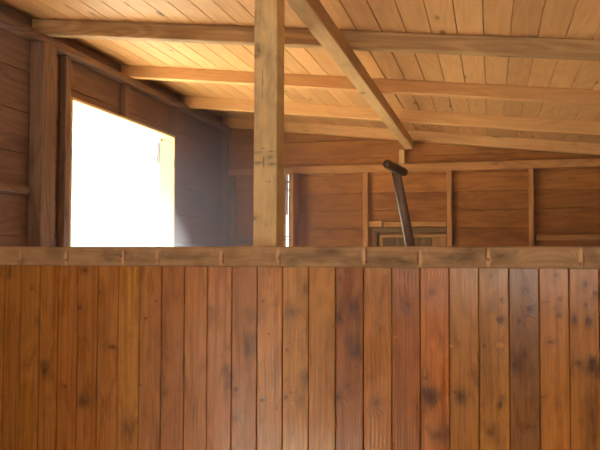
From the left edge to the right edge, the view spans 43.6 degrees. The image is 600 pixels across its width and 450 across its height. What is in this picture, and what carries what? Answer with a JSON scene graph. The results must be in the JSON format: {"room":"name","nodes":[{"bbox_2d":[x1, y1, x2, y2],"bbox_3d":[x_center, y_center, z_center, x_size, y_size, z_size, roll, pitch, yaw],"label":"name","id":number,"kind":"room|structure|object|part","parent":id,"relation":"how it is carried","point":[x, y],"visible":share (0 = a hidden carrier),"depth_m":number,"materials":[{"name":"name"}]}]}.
{"room":"farm building","nodes":[
{"label":"farm building","id":0,"kind":"room"},
{"bbox_2d":[0,3,221,246],"bbox_3d":[-1.436,0.367,1.725,0.040,2.551,7.260,0,-2,14],"label":"wall","id":1,"kind":"structure","parent":0,"point":[199,160],"depth_m":3.53,"materials":[{"name":"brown wood"}]},
{"bbox_2d":[0,182,30,193],"bbox_3d":[-1.384,-0.188,1.824,0.020,0.028,2.434,0,-2,14],"label":"strip","id":2,"kind":"object","parent":1,"relation":"attached to","point":[3,186],"visible":1,"depth_m":2.90,"materials":[{"name":"brown wood"}]},
{"bbox_2d":[0,12,231,131],"bbox_3d":[-1.391,-0.811,1.744,0.054,0.033,7.214,0,-2,14],"label":"wall plate","id":3,"kind":"object","parent":1,"relation":"attached to","point":[7,23],"visible":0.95,"depth_m":3.51,"materials":[{"name":"brown wood"}]},
{"bbox_2d":[32,19,599,60],"bbox_3d":[0.806,-0.607,2.574,3.894,0.487,0.050,0,-2,14],"label":"rafter","id":4,"kind":"object","parent":3,"relation":"on","point":[495,46],"visible":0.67,"depth_m":2.71,"materials":[{"name":"brown wood"}]},
{"bbox_2d":[121,65,599,105],"bbox_3d":[0.992,-0.576,3.303,3.894,0.487,0.045,0,-2,14],"label":"rafter","id":5,"kind":"object","parent":3,"relation":"on","point":[336,83],"visible":0.81,"depth_m":3.42,"materials":[{"name":"brown wood"}]},
{"bbox_2d":[180,95,599,135],"bbox_3d":[1.175,-0.542,4.022,3.894,0.496,0.045,0,-2,14],"label":"rafter","id":6,"kind":"object","parent":3,"relation":"on","point":[574,127],"visible":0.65,"depth_m":4.13,"materials":[{"name":"brown wood"}]},
{"bbox_2d":[285,0,413,148],"bbox_3d":[-0.077,-0.651,1.793,0.058,0.057,6.382,0,-2,14],"label":"support beam","id":7,"kind":"structure","parent":6,"relation":"attached to","point":[312,13],"depth_m":2.70,"materials":[{"name":"brown wood"}]},
{"bbox_2d":[222,117,599,154],"bbox_3d":[1.354,-0.514,4.724,3.894,0.494,0.050,0,-2,14],"label":"rafter","id":8,"kind":"object","parent":3,"relation":"on","point":[238,123],"visible":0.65,"depth_m":4.82,"materials":[{"name":"brown wood"}]},
{"bbox_2d":[69,97,174,246],"bbox_3d":[-0.911,0.033,3.789,0.137,1.140,1.104,0,-2,14],"label":"window","id":9,"kind":"structure","parent":1,"relation":"in","point":[166,147],"depth_m":4.31,"materials":[{"name":"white wood"}]},
{"bbox_2d":[120,83,129,117],"bbox_3d":[-0.882,-0.625,3.777,0.034,0.170,0.038,0,-2,14],"label":"stud","id":10,"kind":"object","parent":9,"relation":"on","point":[124,88],"visible":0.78,"depth_m":3.76,"materials":[{"name":"brown wood"}]},
{"bbox_2d":[0,0,599,143],"bbox_3d":[0.458,-0.716,1.214,4.500,0.532,7.820,0,-2,14],"label":"ceiling","id":11,"kind":"structure","parent":0,"point":[555,19],"depth_m":3.00,"materials":[{"name":"brown wood"}]},
{"bbox_2d":[228,128,599,268],"bbox_3d":[1.364,0.468,4.735,3.960,2.460,0.040,0,-2,14],"label":"wall","id":12,"kind":"structure","parent":0,"point":[490,207],"depth_m":4.88,"materials":[{"name":"brown wood"}]},
{"bbox_2d":[228,168,253,175],"bbox_3d":[-0.402,-0.364,5.180,0.182,0.053,0.036,0,-2,14],"label":"plate","id":13,"kind":"object","parent":12,"relation":"attached to","point":[231,171],"depth_m":5.16,"materials":[{"name":"brown wood"}]},
{"bbox_2d":[235,236,252,240],"bbox_3d":[-0.276,0.092,5.132,0.341,0.034,0.030,0,-2,14],"label":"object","id":14,"kind":"structure","parent":12,"relation":"attached to","point":[238,238],"depth_m":5.14,"materials":[{"name":"brown wood"}]},
{"bbox_2d":[284,164,390,174],"bbox_3d":[0.248,-0.369,5.015,0.720,0.055,0.036,0,-2,14],"label":"plate","id":15,"kind":"object","parent":12,"relation":"attached to","point":[371,168],"depth_m":5.00,"materials":[{"name":"brown wood"}]},
{"bbox_2d":[399,150,404,163],"bbox_3d":[0.668,-0.446,4.911,0.037,0.091,0.035,0,-2,14],"label":"strut","id":16,"kind":"object","parent":15,"relation":"on","point":[401,152],"visible":1,"depth_m":4.89,"materials":[{"name":"brown wood"}]},
{"bbox_2d":[368,221,382,226],"bbox_3d":[0.497,-0.007,4.937,0.090,0.038,0.034,0,-2,14],"label":"block","id":17,"kind":"object","parent":12,"relation":"attached to","point":[370,223],"visible":1,"depth_m":4.92,"materials":[{"name":"brown wood"}]},
{"bbox_2d":[374,227,446,245],"bbox_3d":[0.714,0.390,4.867,0.471,0.750,0.029,0,-2,14],"label":"hatch","id":18,"kind":"object","parent":12,"relation":"attached to","point":[385,239],"visible":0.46,"depth_m":4.87,"materials":[{"name":"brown wood"}]},
{"bbox_3d":[0.701,0.404,4.879,0.316,0.643,0.010,0,-2,14],"label":"panel","id":19,"kind":"part","parent":18,"relation":"part of","materials":[{"name":"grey wood"}]},
{"bbox_3d":[0.734,0.393,4.867,0.430,0.665,0.018,0,-2,14],"label":"frame","id":20,"kind":"part","parent":18,"relation":"part of","materials":[{"name":"brown wood"}]},
{"bbox_2d":[383,221,445,226],"bbox_3d":[0.745,-0.004,4.884,0.408,0.034,0.014,0,-2,14],"label":"block","id":21,"kind":"object","parent":12,"relation":"attached to","point":[438,223],"visible":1,"depth_m":4.87,"materials":[{"name":"brown wood"}]},
{"bbox_2d":[399,158,599,171],"bbox_3d":[1.246,-0.377,4.761,1.223,0.055,0.036,0,-2,14],"label":"plate","id":22,"kind":"object","parent":12,"relation":"attached to","point":[487,165],"depth_m":4.73,"materials":[{"name":"brown wood"}]},
{"bbox_2d":[536,234,599,239],"bbox_3d":[2.357,0.071,4.462,1.816,0.036,0.030,0,-2,14],"label":"rail","id":23,"kind":"object","parent":12,"relation":"attached to","point":[564,236],"depth_m":4.62,"materials":[{"name":"brown wood"}]},
{"bbox_3d":[0.472,1.517,1.199,3.940,0.030,7.278,0,-2,14],"label":"floor","id":24,"kind":"structure","parent":0,"visible":0},
{"bbox_2d":[27,41,56,246],"bbox_3d":[-1.051,0.416,3.026,0.062,2.312,0.099,0,-2,14],"label":"post","id":25,"kind":"object","parent":24,"relation":"on","point":[43,59],"visible":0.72,"depth_m":3.02,"materials":[{"name":"brown wood"}]},
{"bbox_2d":[57,55,71,246],"bbox_3d":[-1.019,0.423,3.208,0.034,2.312,0.042,0,-2,14],"label":"stud","id":26,"kind":"object","parent":24,"relation":"on","point":[65,61],"visible":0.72,"depth_m":3.22,"materials":[{"name":"brown wood"}]},
{"bbox_2d":[170,107,177,246],"bbox_3d":[-0.736,0.469,4.317,0.034,2.312,0.039,0,-2,14],"label":"stud","id":27,"kind":"object","parent":24,"relation":"on","point":[173,110],"visible":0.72,"depth_m":4.34,"materials":[{"name":"brown wood"}]},
{"bbox_2d":[222,131,228,246],"bbox_3d":[-0.519,0.505,5.166,0.034,2.312,0.048,0,-2,14],"label":"stud","id":28,"kind":"object","parent":24,"relation":"on","point":[225,134],"visible":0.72,"depth_m":5.18,"materials":[{"name":"brown wood"}]},
{"bbox_2d":[229,176,235,246],"bbox_3d":[-0.470,0.660,5.155,0.040,2.001,0.036,0,-2,14],"label":"stud","id":29,"kind":"object","parent":24,"relation":"on","point":[232,179],"visible":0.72,"depth_m":5.17,"materials":[{"name":"brown wood"}]},
{"bbox_2d":[253,0,284,246],"bbox_3d":[-0.101,0.403,2.369,0.076,2.287,0.083,0,-2,14],"label":"post","id":30,"kind":"object","parent":24,"relation":"on","point":[268,220],"visible":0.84,"depth_m":2.36,"materials":[{"name":"brown wood"}]},
{"bbox_2d":[289,172,298,246],"bbox_3d":[-0.041,0.655,4.987,0.027,2.001,0.150,0,-2,14],"label":"stud","id":31,"kind":"object","parent":24,"relation":"on","point":[294,178],"visible":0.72,"depth_m":4.96,"materials":[{"name":"brown wood"}]},
{"bbox_2d":[0,246,599,449],"bbox_3d":[0.689,0.797,2.075,3.896,1.475,0.043,0,-2,14],"label":"wall","id":32,"kind":"structure","parent":24,"relation":"on","point":[311,347],"depth_m":2.25,"materials":[{"name":"brown wood"}]},
{"bbox_3d":[0.691,0.091,2.104,3.893,0.063,0.043,0,-2,14],"label":"rail","id":33,"kind":"part","parent":32,"relation":"part of","materials":[{"name":"brown wood"}]},
{"bbox_2d":[363,172,368,245],"bbox_3d":[0.433,0.653,4.925,0.034,2.001,0.036,0,-2,14],"label":"stud","id":34,"kind":"object","parent":24,"relation":"on","point":[366,174],"visible":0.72,"depth_m":4.94,"materials":[{"name":"brown wood"}]},
{"bbox_2d":[383,160,414,245],"bbox_3d":[0.445,0.666,2.430,0.147,1.677,0.769,-2,-3,40],"label":"spade","id":35,"kind":"object","parent":24,"relation":"on","point":[397,171],"visible":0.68,"depth_m":2.20,"materials":[{"name":"wood"}]},
{"bbox_2d":[447,170,451,245],"bbox_3d":[0.960,0.649,4.791,0.033,2.001,0.036,0,-2,14],"label":"stud","id":36,"kind":"object","parent":24,"relation":"on","point":[449,172],"visible":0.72,"depth_m":4.80,"materials":[{"name":"brown wood"}]},
{"bbox_2d":[528,168,533,245],"bbox_3d":[1.447,0.645,4.667,0.030,2.001,0.036,0,-2,14],"label":"stud","id":37,"kind":"object","parent":24,"relation":"on","point":[530,170],"visible":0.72,"depth_m":4.68,"materials":[{"name":"brown wood"}]}
]}

